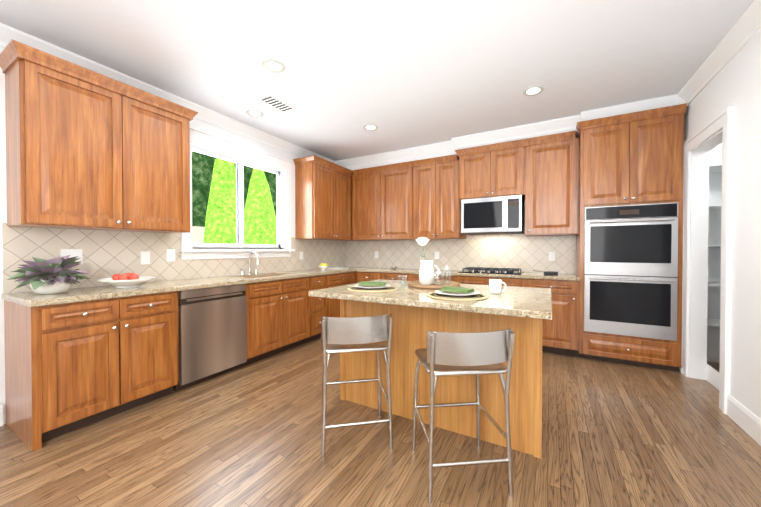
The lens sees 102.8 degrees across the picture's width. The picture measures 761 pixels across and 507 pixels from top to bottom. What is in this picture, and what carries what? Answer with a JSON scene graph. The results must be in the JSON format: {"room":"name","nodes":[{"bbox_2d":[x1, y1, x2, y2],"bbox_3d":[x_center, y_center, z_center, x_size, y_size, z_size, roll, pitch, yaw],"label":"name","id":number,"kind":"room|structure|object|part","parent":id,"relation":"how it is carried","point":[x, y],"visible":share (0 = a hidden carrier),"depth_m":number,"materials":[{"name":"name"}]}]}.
{"room":"kitchen","nodes":[
{"label":"kitchen","id":0,"kind":"room"},
{"bbox_2d":[0,46,343,424],"bbox_3d":[-2.650,-0.182,2.193,0.150,2.740,8.000,0,1,29],"label":"wall","id":1,"kind":"structure","parent":0,"point":[212,128],"depth_m":2.11,"materials":[{"name":"white paint"}]},
{"bbox_2d":[0,403,2,425],"bbox_3d":[-3.572,1.133,0.388,0.016,0.150,3.925,0,1,29],"label":"baseboard","id":2,"kind":"structure","parent":1,"relation":"attached to","point":[1,405],"depth_m":2.09,"materials":[{"name":"white wood"}]},
{"bbox_2d":[1,51,191,232],"bbox_3d":[-2.192,-0.733,2.484,0.352,1.075,1.055,0,1,29],"label":"upper cabinet","id":3,"kind":"object","parent":1,"relation":"attached to","point":[87,149],"depth_m":2.23,"materials":[{"name":"brown wood"}]},
{"bbox_2d":[2,223,345,292],"bbox_3d":[-1.624,-0.018,3.876,0.004,0.546,4.065,0,1,29],"label":"tile backsplash","id":4,"kind":"structure","parent":1,"relation":"attached to","point":[107,254],"depth_m":2.74,"materials":[{"name":"beige tile"}]},
{"bbox_2d":[60,249,82,263],"bbox_3d":[-2.442,0.026,2.400,0.009,0.120,0.125,0,1,29],"label":"electrical outlet plate","id":5,"kind":"object","parent":4,"relation":"attached to","point":[63,252],"depth_m":2.41,"materials":[{"name":"white plastic"}]},
{"bbox_2d":[140,251,149,263],"bbox_3d":[-2.198,0.041,2.837,0.009,0.120,0.075,0,1,29],"label":"electrical outlet plate","id":6,"kind":"object","parent":4,"relation":"attached to","point":[144,257],"depth_m":2.83,"materials":[{"name":"white plastic"}]},
{"bbox_2d":[167,249,174,260],"bbox_3d":[-2.090,0.019,3.029,0.009,0.120,0.075,0,1,29],"label":"electrical outlet plate","id":7,"kind":"object","parent":4,"relation":"attached to","point":[170,252],"depth_m":3.03,"materials":[{"name":"white plastic"}]},
{"bbox_2d":[299,252,302,259],"bbox_3d":[-1.203,0.031,4.618,0.009,0.120,0.075,0,1,29],"label":"electrical outlet plate","id":8,"kind":"object","parent":4,"relation":"attached to","point":[300,253],"depth_m":4.60,"materials":[{"name":"white plastic"}]},
{"bbox_2d":[178,125,294,259],"bbox_3d":[-1.720,-0.637,3.788,0.215,1.385,1.560,0,1,29],"label":"window","id":9,"kind":"structure","parent":1,"relation":"in","point":[240,155],"depth_m":3.79,"materials":[{"name":"white wood"}]},
{"bbox_2d":[295,159,351,240],"bbox_3d":[-0.876,-0.777,4.841,0.352,1.110,0.965,0,1,29],"label":"upper cabinet","id":10,"kind":"object","parent":1,"relation":"attached to","point":[323,193],"depth_m":4.51,"materials":[{"name":"brown wood"}]},
{"bbox_2d":[0,0,753,160],"bbox_3d":[-0.031,-1.576,0.715,6.150,0.080,8.300,0,1,29],"label":"ceiling","id":11,"kind":"structure","parent":0,"point":[402,74],"depth_m":2.37,"materials":[{"name":"white paint"}]},
{"bbox_2d":[246,110,263,116],"bbox_3d":[-1.404,-1.563,3.395,0.184,0.006,0.184,0,1,2],"label":"recessed light","id":12,"kind":"object","parent":11,"relation":"in","point":[254,113],"depth_m":3.39,"materials":[{"name":"grey"}]},
{"bbox_2d":[262,59,285,72],"bbox_3d":[-0.884,-1.553,2.520,0.184,0.006,0.184,0,1,20],"label":"recessed light","id":13,"kind":"object","parent":11,"relation":"in","point":[273,66],"depth_m":2.52,"materials":[{"name":"grey"}]},
{"bbox_2d":[257,94,294,111],"bbox_3d":[-1.079,-1.558,3.156,0.180,0.010,0.340,0,1,29],"label":"ceiling vent","id":14,"kind":"object","parent":11,"relation":"in","point":[275,102],"visible":1,"depth_m":3.14,"materials":[{"name":"white metal"}]},
{"bbox_2d":[363,124,377,130],"bbox_3d":[-0.124,-1.567,3.779,0.184,0.006,0.184,0,1,20],"label":"recessed light","id":15,"kind":"object","parent":11,"relation":"in","point":[369,127],"depth_m":3.78,"materials":[{"name":"grey"}]},
{"bbox_2d":[347,94,688,174],"bbox_3d":[1.171,-1.481,4.283,4.470,0.188,0.600,0,1,29],"label":"soffit","id":16,"kind":"structure","parent":11,"relation":"attached to","point":[655,103],"depth_m":3.28,"materials":[{"name":"white paint"}]},
{"bbox_2d":[523,86,543,95],"bbox_3d":[1.466,-1.557,2.914,0.184,0.006,0.184,0,1,20],"label":"recessed light","id":17,"kind":"object","parent":11,"relation":"in","point":[535,90],"depth_m":2.91,"materials":[{"name":"grey"}]},
{"bbox_2d":[0,337,760,506],"bbox_3d":[-0.031,1.234,0.746,6.150,0.060,8.300,0,1,29],"label":"floor","id":18,"kind":"structure","parent":0,"point":[614,434],"depth_m":1.82,"materials":[{"name":"brown wood"}]},
{"bbox_2d":[4,290,183,451],"bbox_3d":[-2.136,0.749,2.324,0.622,0.876,0.838,0,1,29],"label":"base cabinet","id":19,"kind":"object","parent":18,"relation":"on","point":[71,367],"depth_m":2.05,"materials":[{"name":"brown wood"}]},
{"bbox_2d":[184,282,255,388],"bbox_3d":[-1.761,0.742,2.995,0.622,0.876,0.740,0,1,29],"label":"base cabinet","id":20,"kind":"object","parent":18,"relation":"on","point":[220,322],"depth_m":2.84,"materials":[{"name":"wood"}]},
{"bbox_2d":[173,284,246,391],"bbox_3d":[-1.784,0.744,2.974,0.603,0.870,0.634,0,1,29],"label":"dishwasher","id":21,"kind":"object","parent":20,"relation":"in","point":[212,321],"depth_m":2.77,"materials":[{"name":"metal"}]},
{"bbox_2d":[251,275,311,360],"bbox_3d":[-1.395,0.734,3.651,0.622,0.876,0.907,0,1,29],"label":"base cabinet","id":22,"kind":"object","parent":18,"relation":"on","point":[283,307],"depth_m":3.50,"materials":[{"name":"brown wood"}]},
{"bbox_2d":[312,275,327,339],"bbox_3d":[-1.092,0.728,4.193,0.622,0.876,0.335,0,1,29],"label":"base cabinet","id":23,"kind":"object","parent":18,"relation":"on","point":[319,304],"depth_m":4.05,"materials":[{"name":"brown wood"}]},
{"bbox_2d":[328,272,355,316],"bbox_3d":[-0.836,0.723,4.652,0.622,0.876,0.715,0,1,29],"label":"base cabinet","id":24,"kind":"object","parent":18,"relation":"on","point":[339,279],"depth_m":4.40,"materials":[{"name":"brown wood"}]},
{"bbox_2d":[1,251,372,306],"bbox_3d":[-1.350,0.135,3.716,0.631,0.323,4.071,0,1,29],"label":"countertop","id":25,"kind":"structure","parent":24,"relation":"on","point":[70,295],"depth_m":2.51,"materials":[{"name":"stone"}]},
{"bbox_2d":[7,255,89,293],"bbox_3d":[-2.285,0.142,2.108,0.385,0.267,0.424,0,1,29],"label":"potted plant","id":26,"kind":"object","parent":25,"relation":"on","point":[38,276],"visible":1,"depth_m":2.05,"materials":[{"name":"green plant"}]},
{"bbox_2d":[97,273,154,287],"bbox_3d":[-2.064,0.216,2.478,0.370,0.112,0.370,0,1,29],"label":"fruit bowl","id":27,"kind":"object","parent":25,"relation":"on","point":[127,280],"visible":1,"depth_m":2.41,"materials":[{"name":"white ceramic"}]},
{"bbox_2d":[240,251,260,274],"bbox_3d":[-1.564,0.116,3.732,0.187,0.286,0.298,0,1,29],"label":"faucet","id":28,"kind":"object","parent":25,"relation":"on","point":[256,271],"depth_m":3.75,"materials":[{"name":"silver metal"}]},
{"bbox_2d":[318,263,328,269],"bbox_3d":[-0.870,0.196,4.617,0.170,0.104,0.170,0,1,29],"label":"lemon bowl","id":29,"kind":"object","parent":25,"relation":"on","point":[323,266],"visible":1,"depth_m":4.58,"materials":[{"name":"white ceramic"}]},
{"bbox_2d":[327,267,346,268],"bbox_3d":[-0.694,0.238,4.931,0.240,0.012,0.280,0,1,29],"label":"cutting board","id":30,"kind":"object","parent":25,"relation":"on","point":[337,268],"visible":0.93,"depth_m":4.87,"materials":[{"name":"white plastic"}]},
{"bbox_2d":[321,314,392,457],"bbox_3d":[-0.168,0.781,1.985,0.433,0.821,0.430,0,1,-11],"label":"bar stool","id":31,"kind":"object","parent":18,"relation":"on","point":[352,334],"visible":1,"depth_m":1.80,"materials":[{"name":"silver metal"}]},
{"bbox_2d":[356,272,379,282],"bbox_3d":[-0.050,0.720,4.972,0.450,0.876,0.622,0,1,29],"label":"base cabinet","id":32,"kind":"object","parent":18,"relation":"on","point":[360,276],"depth_m":4.71,"materials":[{"name":"brown wood"}]},
{"bbox_2d":[356,267,579,280],"bbox_3d":[1.059,0.244,4.342,2.958,0.089,0.631,0,1,29],"label":"countertop","id":33,"kind":"structure","parent":32,"relation":"on","point":[496,272],"depth_m":3.95,"materials":[{"name":"stone"}]},
{"bbox_2d":[458,267,523,274],"bbox_3d":[1.492,0.229,4.088,0.760,0.052,0.490,0,1,29],"label":"cooktop","id":34,"kind":"object","parent":33,"relation":"in","point":[481,270],"depth_m":4.00,"materials":[{"name":"black metal"}]},
{"bbox_2d":[533,270,558,274],"bbox_3d":[2.067,0.232,3.801,0.287,0.051,0.167,0,1,29],"label":"pan","id":35,"kind":"object","parent":33,"relation":"on","point":[551,272],"visible":1,"depth_m":3.73,"materials":[{"name":"black metal"}]},
{"bbox_2d":[340,299,435,423],"bbox_3d":[0.188,0.746,2.579,0.784,0.876,0.708,0,1,29],"label":"panel","id":36,"kind":"object","parent":18,"relation":"on","point":[412,326],"depth_m":2.23,"materials":[{"name":"brown wood"}]},
{"bbox_2d":[309,279,551,319],"bbox_3d":[0.405,0.293,2.296,1.550,0.037,1.050,0,1,29],"label":"countertop","id":37,"kind":"structure","parent":36,"relation":"on","point":[530,302],"depth_m":1.89,"materials":[{"name":"stone"}]},
{"bbox_2d":[347,281,397,292],"bbox_3d":[-0.061,0.247,2.333,0.390,0.054,0.390,0,1,29],"label":"place setting","id":38,"kind":"object","parent":37,"relation":"on","point":[367,286],"visible":1,"depth_m":2.28,"materials":[{"name":"beige"}]},
{"bbox_3d":[-0.061,0.242,2.333,0.280,0.044,0.280,0,1,29],"label":"plate","id":39,"kind":"part","parent":38,"relation":"part of","materials":[{"name":"white ceramic"}]},
{"bbox_2d":[398,275,406,287],"bbox_3d":[0.177,0.225,2.451,0.074,0.095,0.072,0,1,29],"label":"tumblers","id":40,"kind":"object","parent":37,"relation":"on","point":[402,281],"visible":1,"depth_m":2.44,"materials":[{"name":"clear glass"}]},
{"bbox_2d":[408,237,460,288],"bbox_3d":[0.440,0.068,2.509,0.430,0.408,0.430,0,1,29],"label":"serving tray","id":41,"kind":"object","parent":37,"relation":"on","point":[427,277],"visible":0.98,"depth_m":2.49,"materials":[{"name":"white ceramic"}]},
{"bbox_2d":[427,286,487,300],"bbox_3d":[0.496,0.251,1.976,0.390,0.054,0.390,0,1,29],"label":"place setting","id":42,"kind":"object","parent":37,"relation":"on","point":[455,293],"visible":0.98,"depth_m":1.92,"materials":[{"name":"beige"}]},
{"bbox_3d":[0.496,0.246,1.976,0.280,0.044,0.280,0,1,29],"label":"plate","id":43,"kind":"part","parent":42,"relation":"part of","materials":[{"name":"white ceramic"}]},
{"bbox_2d":[489,279,506,293],"bbox_3d":[0.811,0.229,2.097,0.115,0.095,0.084,0,1,29],"label":"mug","id":44,"kind":"object","parent":37,"relation":"on","point":[495,286],"visible":1,"depth_m":2.07,"materials":[{"name":"white ceramic"}]},
{"bbox_2d":[380,272,407,280],"bbox_3d":[0.343,0.722,4.752,0.450,0.876,0.622,0,1,29],"label":"base cabinet","id":45,"kind":"object","parent":18,"relation":"on","point":[385,276],"depth_m":4.49,"materials":[{"name":"brown wood"}]},
{"bbox_2d":[408,274,455,281],"bbox_3d":[0.837,0.725,4.477,0.680,0.876,0.622,0,1,29],"label":"base cabinet","id":46,"kind":"object","parent":18,"relation":"on","point":[411,277],"depth_m":4.16,"materials":[{"name":"brown wood"}]},
{"bbox_2d":[412,328,514,503],"bbox_3d":[0.425,0.784,1.654,0.433,0.821,0.430,0,1,-6],"label":"bar stool","id":47,"kind":"object","parent":18,"relation":"on","point":[478,354],"visible":1,"depth_m":1.47,"materials":[{"name":"silver metal"}]},
{"bbox_2d":[434,309,541,458],"bbox_3d":[0.764,0.750,2.257,0.784,0.876,0.708,0,1,29],"label":"panel","id":48,"kind":"object","parent":18,"relation":"on","point":[525,392],"depth_m":1.88,"materials":[{"name":"brown wood"}]},
{"bbox_2d":[456,276,527,286],"bbox_3d":[1.504,0.729,4.104,0.850,0.876,0.622,0,1,29],"label":"base cabinet","id":49,"kind":"object","parent":18,"relation":"on","point":[515,282],"depth_m":3.84,"materials":[{"name":"brown wood"}]},
{"bbox_2d":[528,279,578,356],"bbox_3d":[2.114,0.733,3.763,0.547,0.876,0.622,0,1,29],"label":"base cabinet","id":50,"kind":"object","parent":18,"relation":"on","point":[560,332],"depth_m":3.45,"materials":[{"name":"brown wood"}]},
{"bbox_2d":[576,103,686,371],"bbox_3d":[2.688,-0.130,3.395,0.880,2.610,0.688,0,1,29],"label":"tall cabinet","id":51,"kind":"object","parent":18,"relation":"on","point":[629,253],"visible":1,"depth_m":3.13,"materials":[{"name":"brown wood"}]},
{"bbox_2d":[584,202,677,340],"bbox_3d":[2.698,0.175,3.375,0.756,1.354,0.657,0,1,29],"label":"double oven","id":52,"kind":"object","parent":51,"relation":"in","point":[631,249],"depth_m":3.13,"materials":[{"name":"silver metal"}]},
{"bbox_2d":[346,143,721,362],"bbox_3d":[1.956,-0.205,4.288,6.150,2.740,0.150,0,1,29],"label":"wall","id":53,"kind":"structure","parent":0,"point":[714,258],"depth_m":3.28,"materials":[{"name":"white paint"}]},
{"bbox_2d":[352,163,411,240],"bbox_3d":[0.086,-0.779,5.034,1.130,1.110,0.352,0,1,29],"label":"upper cabinet","id":54,"kind":"object","parent":53,"relation":"attached to","point":[381,200],"depth_m":4.86,"materials":[{"name":"brown wood"}]},
{"bbox_2d":[412,151,465,238],"bbox_3d":[0.890,-0.819,4.585,0.712,1.200,0.352,0,1,29],"label":"upper cabinet","id":55,"kind":"object","parent":53,"relation":"attached to","point":[435,209],"depth_m":4.43,"materials":[{"name":"brown wood"}]},
{"bbox_2d":[346,232,575,272],"bbox_3d":[0.949,-0.027,4.765,3.567,0.546,0.003,0,1,29],"label":"tile backsplash","id":56,"kind":"structure","parent":53,"relation":"attached to","point":[527,253],"depth_m":4.50,"materials":[{"name":"beige tile"}]},
{"bbox_2d":[549,252,554,260],"bbox_3d":[2.270,0.038,4.021,0.075,0.120,0.009,0,1,29],"label":"electrical outlet plate","id":57,"kind":"object","parent":56,"relation":"attached to","point":[551,254],"depth_m":4.02,"materials":[{"name":"white plastic"}]},
{"bbox_2d":[456,143,527,202],"bbox_3d":[1.545,-1.047,4.165,0.829,0.615,0.442,0,1,29],"label":"upper cabinet","id":58,"kind":"object","parent":53,"relation":"attached to","point":[484,189],"depth_m":3.95,"materials":[{"name":"brown wood"}]},
{"bbox_2d":[460,195,523,234],"bbox_3d":[1.542,-0.505,4.167,0.750,0.462,0.452,0,1,29],"label":"microwave","id":59,"kind":"object","parent":53,"relation":"attached to","point":[489,214],"depth_m":3.96,"materials":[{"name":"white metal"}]},
{"bbox_2d":[524,135,578,235],"bbox_3d":[2.151,-0.790,3.829,0.561,1.120,0.442,0,1,29],"label":"upper cabinet","id":60,"kind":"object","parent":53,"relation":"attached to","point":[552,199],"depth_m":3.63,"materials":[{"name":"brown wood"}]},
{"bbox_2d":[707,163,721,326],"bbox_3d":[3.629,-0.082,3.061,0.780,1.620,0.358,0,1,29],"label":"shelf","id":61,"kind":"object","parent":53,"relation":"attached to","point":[713,168],"depth_m":3.02,"materials":[{"name":"white"}]},
{"bbox_2d":[679,29,760,418],"bbox_3d":[1.370,-0.157,-0.052,0.120,2.740,8.000,0,1,29],"label":"wall","id":62,"kind":"structure","parent":0,"point":[735,81],"depth_m":2.08,"materials":[{"name":"white paint"}]},
{"bbox_2d":[0,0,760,167],"bbox_3d":[-0.721,-1.478,0.896,4.470,0.120,7.642,0,1,29],"label":"crown molding","id":63,"kind":"structure","parent":62,"relation":"attached to","point":[744,30],"depth_m":3.04,"materials":[{"name":"white wood"}]},
{"bbox_2d":[680,106,733,413],"bbox_3d":[2.820,0.055,2.577,0.150,2.257,0.874,0,1,29],"label":"door frame","id":64,"kind":"structure","parent":62,"relation":"attached to","point":[710,135],"depth_m":2.83,"materials":[{"name":"white wood"}]},
{"bbox_2d":[707,364,718,389],"bbox_3d":[2.780,1.111,2.347,0.016,0.150,1.740,0,1,29],"label":"baseboard","id":65,"kind":"structure","parent":62,"relation":"attached to","point":[712,374],"depth_m":2.71,"materials":[{"name":"white wood"}]},
{"bbox_2d":[727,395,760,445],"bbox_3d":[0.964,1.144,-0.626,0.016,0.150,6.575,0,1,29],"label":"baseboard","id":66,"kind":"structure","parent":62,"relation":"attached to","point":[745,419],"depth_m":2.03,"materials":[{"name":"white wood"}]},
{"label":"outside","id":67,"kind":"structure","parent":0,"visible":0},
{"bbox_2d":[192,226,204,242],"bbox_3d":[-6.207,0.415,7.881,0.100,2.420,3.450,0,1,29],"label":"fence panel","id":68,"kind":"object","parent":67,"point":[197,234],"depth_m":9.08,"materials":[{"name":"white"}]},
{"bbox_2d":[192,151,276,226],"bbox_3d":[-8.935,-2.889,9.111,0.100,10.000,22.000,0,1,29],"label":"trees","id":69,"kind":"object","parent":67,"point":[202,168],"depth_m":12.24,"materials":[{"name":"green plant"}]},
{"bbox_2d":[203,158,276,244],"bbox_3d":[-4.628,-0.868,7.187,3.520,4.800,7.357,0,1,29],"label":"tree","id":70,"kind":"object","parent":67,"point":[260,223],"visible":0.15,"depth_m":6.61,"materials":[{"name":"green plant"}]}
]}

